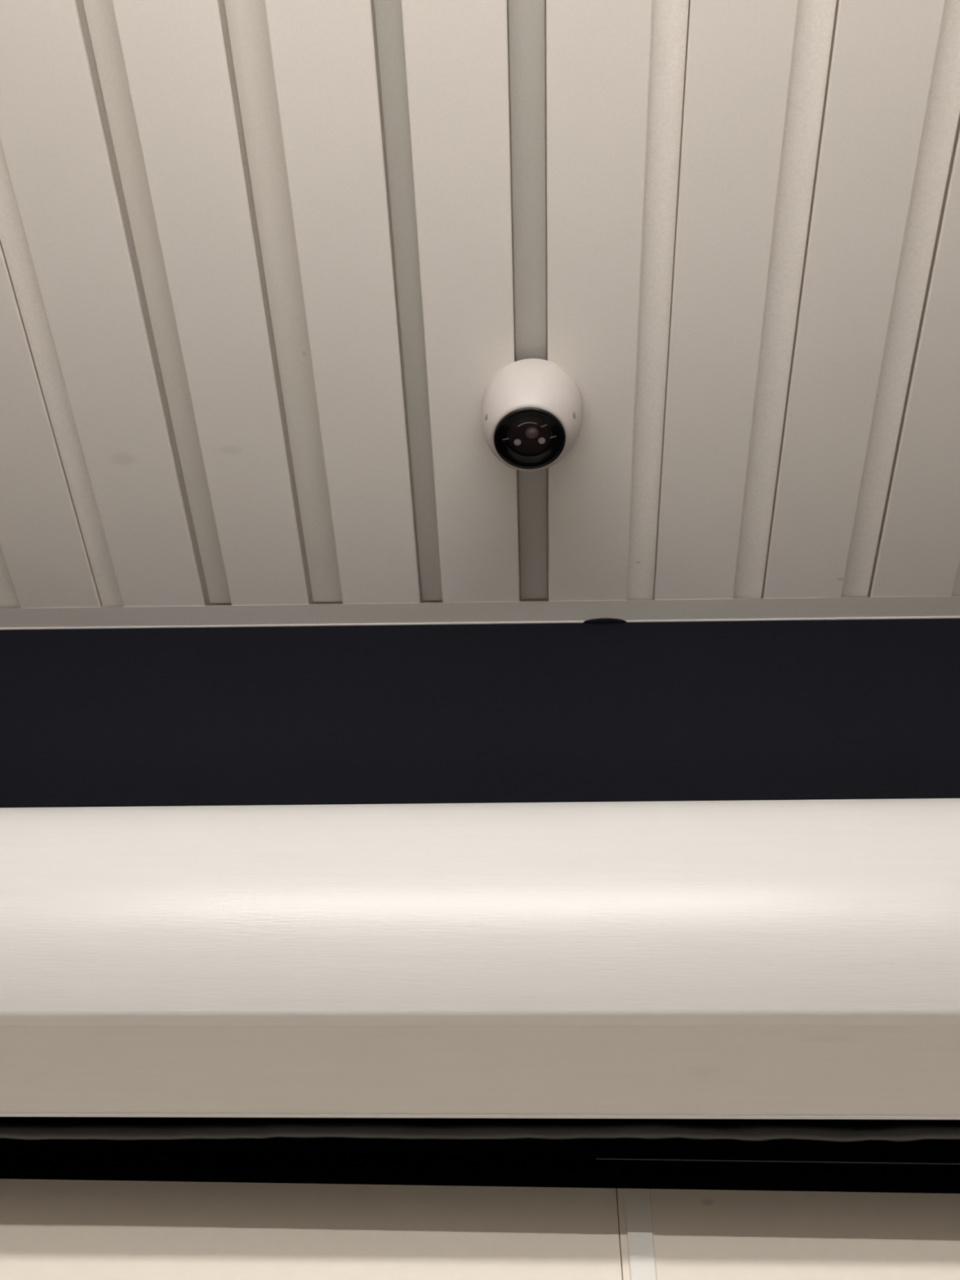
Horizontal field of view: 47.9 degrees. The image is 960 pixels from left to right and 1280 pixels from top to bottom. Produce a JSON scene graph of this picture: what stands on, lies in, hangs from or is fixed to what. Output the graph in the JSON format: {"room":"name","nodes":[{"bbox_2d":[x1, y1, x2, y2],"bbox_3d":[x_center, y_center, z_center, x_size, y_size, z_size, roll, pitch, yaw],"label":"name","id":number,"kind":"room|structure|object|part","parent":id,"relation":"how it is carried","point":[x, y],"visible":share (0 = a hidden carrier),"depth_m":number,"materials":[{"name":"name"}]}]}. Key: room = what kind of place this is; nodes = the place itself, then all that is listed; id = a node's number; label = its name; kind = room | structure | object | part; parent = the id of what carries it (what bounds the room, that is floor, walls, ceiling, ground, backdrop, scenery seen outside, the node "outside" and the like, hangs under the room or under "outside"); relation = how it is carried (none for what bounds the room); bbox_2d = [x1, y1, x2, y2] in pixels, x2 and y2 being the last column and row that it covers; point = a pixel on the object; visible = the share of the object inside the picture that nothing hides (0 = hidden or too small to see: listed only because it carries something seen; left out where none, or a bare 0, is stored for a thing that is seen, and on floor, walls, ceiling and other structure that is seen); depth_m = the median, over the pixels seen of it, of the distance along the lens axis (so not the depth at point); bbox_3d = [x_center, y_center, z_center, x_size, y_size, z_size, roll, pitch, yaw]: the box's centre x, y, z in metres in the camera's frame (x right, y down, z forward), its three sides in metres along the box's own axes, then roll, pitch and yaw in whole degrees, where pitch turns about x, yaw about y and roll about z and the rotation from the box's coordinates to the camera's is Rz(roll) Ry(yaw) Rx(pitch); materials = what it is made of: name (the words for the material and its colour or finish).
{"room":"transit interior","nodes":[
{"label":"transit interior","id":0,"kind":"room"},
{"bbox_2d":[0,0,959,608],"bbox_3d":[-0.020,-2.273,0.102,6.000,0.120,5.552,-1,-56,3],"label":"ceiling","id":1,"kind":"structure","parent":0,"point":[268,268],"depth_m":1.30,"materials":[{"name":"beige metal"}]},
{"bbox_2d":[481,358,582,471],"bbox_3d":[0.065,-0.271,1.335,0.127,0.084,0.129,-1,-56,3],"label":"security camera","id":2,"kind":"object","parent":1,"relation":"attached to","point":[531,408],"visible":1,"depth_m":1.31,"materials":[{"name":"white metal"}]},
{"bbox_2d":[514,439,521,445],"bbox_3d":[0.046,-0.243,1.326,0.009,0.004,0.009,-1,-56,3],"label":"lamp","id":3,"kind":"object","parent":2,"relation":"on","point":[517,442],"depth_m":1.32,"materials":[{"name":"white plastic"}]},
{"bbox_3d":[0.061,-0.251,1.322,0.054,0.015,0.055,-1,-56,3],"label":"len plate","id":4,"kind":"part","parent":2,"relation":"part of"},
{"bbox_2d":[537,437,545,444],"bbox_3d":[0.076,-0.244,1.323,0.009,0.004,0.009,-1,-56,3],"label":"lamp","id":5,"kind":"object","parent":2,"relation":"on","point":[540,440],"depth_m":1.32,"materials":[{"name":"white plastic"}]},
{"bbox_2d":[0,617,959,1279],"bbox_3d":[0.028,0.849,0.348,6.000,3.024,0.108,-1,-56,3],"label":"wall","id":6,"kind":"structure","parent":0,"point":[599,709],"depth_m":1.30,"materials":[{"name":"paint"}]},
{"bbox_3d":[-0.545,0.997,0.097,1.238,2.199,0.012,-1,-56,3],"label":"wall panel","id":7,"kind":"part","parent":6,"relation":"part of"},
{"bbox_2d":[0,798,959,1193],"bbox_3d":[0.051,0.263,0.902,2.024,0.311,0.254,-1,-56,3],"label":"housing","id":8,"kind":"object","parent":6,"relation":"attached to","point":[764,995],"visible":1,"depth_m":0.79,"materials":[{"name":"brushed aluminium metal"},{"name":"black plastic"}]},
{"bbox_3d":[0.044,0.307,0.775,2.000,0.041,0.084,-1,-56,3],"label":"panel","id":9,"kind":"part","parent":8,"relation":"part of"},
{"bbox_2d":[0,595,959,629],"bbox_3d":[0.081,-0.039,1.541,5.996,0.003,0.035,-1,-56,3],"label":"trim","id":10,"kind":"structure","parent":6,"relation":"attached to","point":[922,606],"depth_m":1.54,"materials":[{"name":"white metal"}]},
{"bbox_3d":[0.693,0.983,0.031,1.241,2.199,0.012,-1,-56,3],"label":"wall panel","id":11,"kind":"part","parent":6,"relation":"part of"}
]}

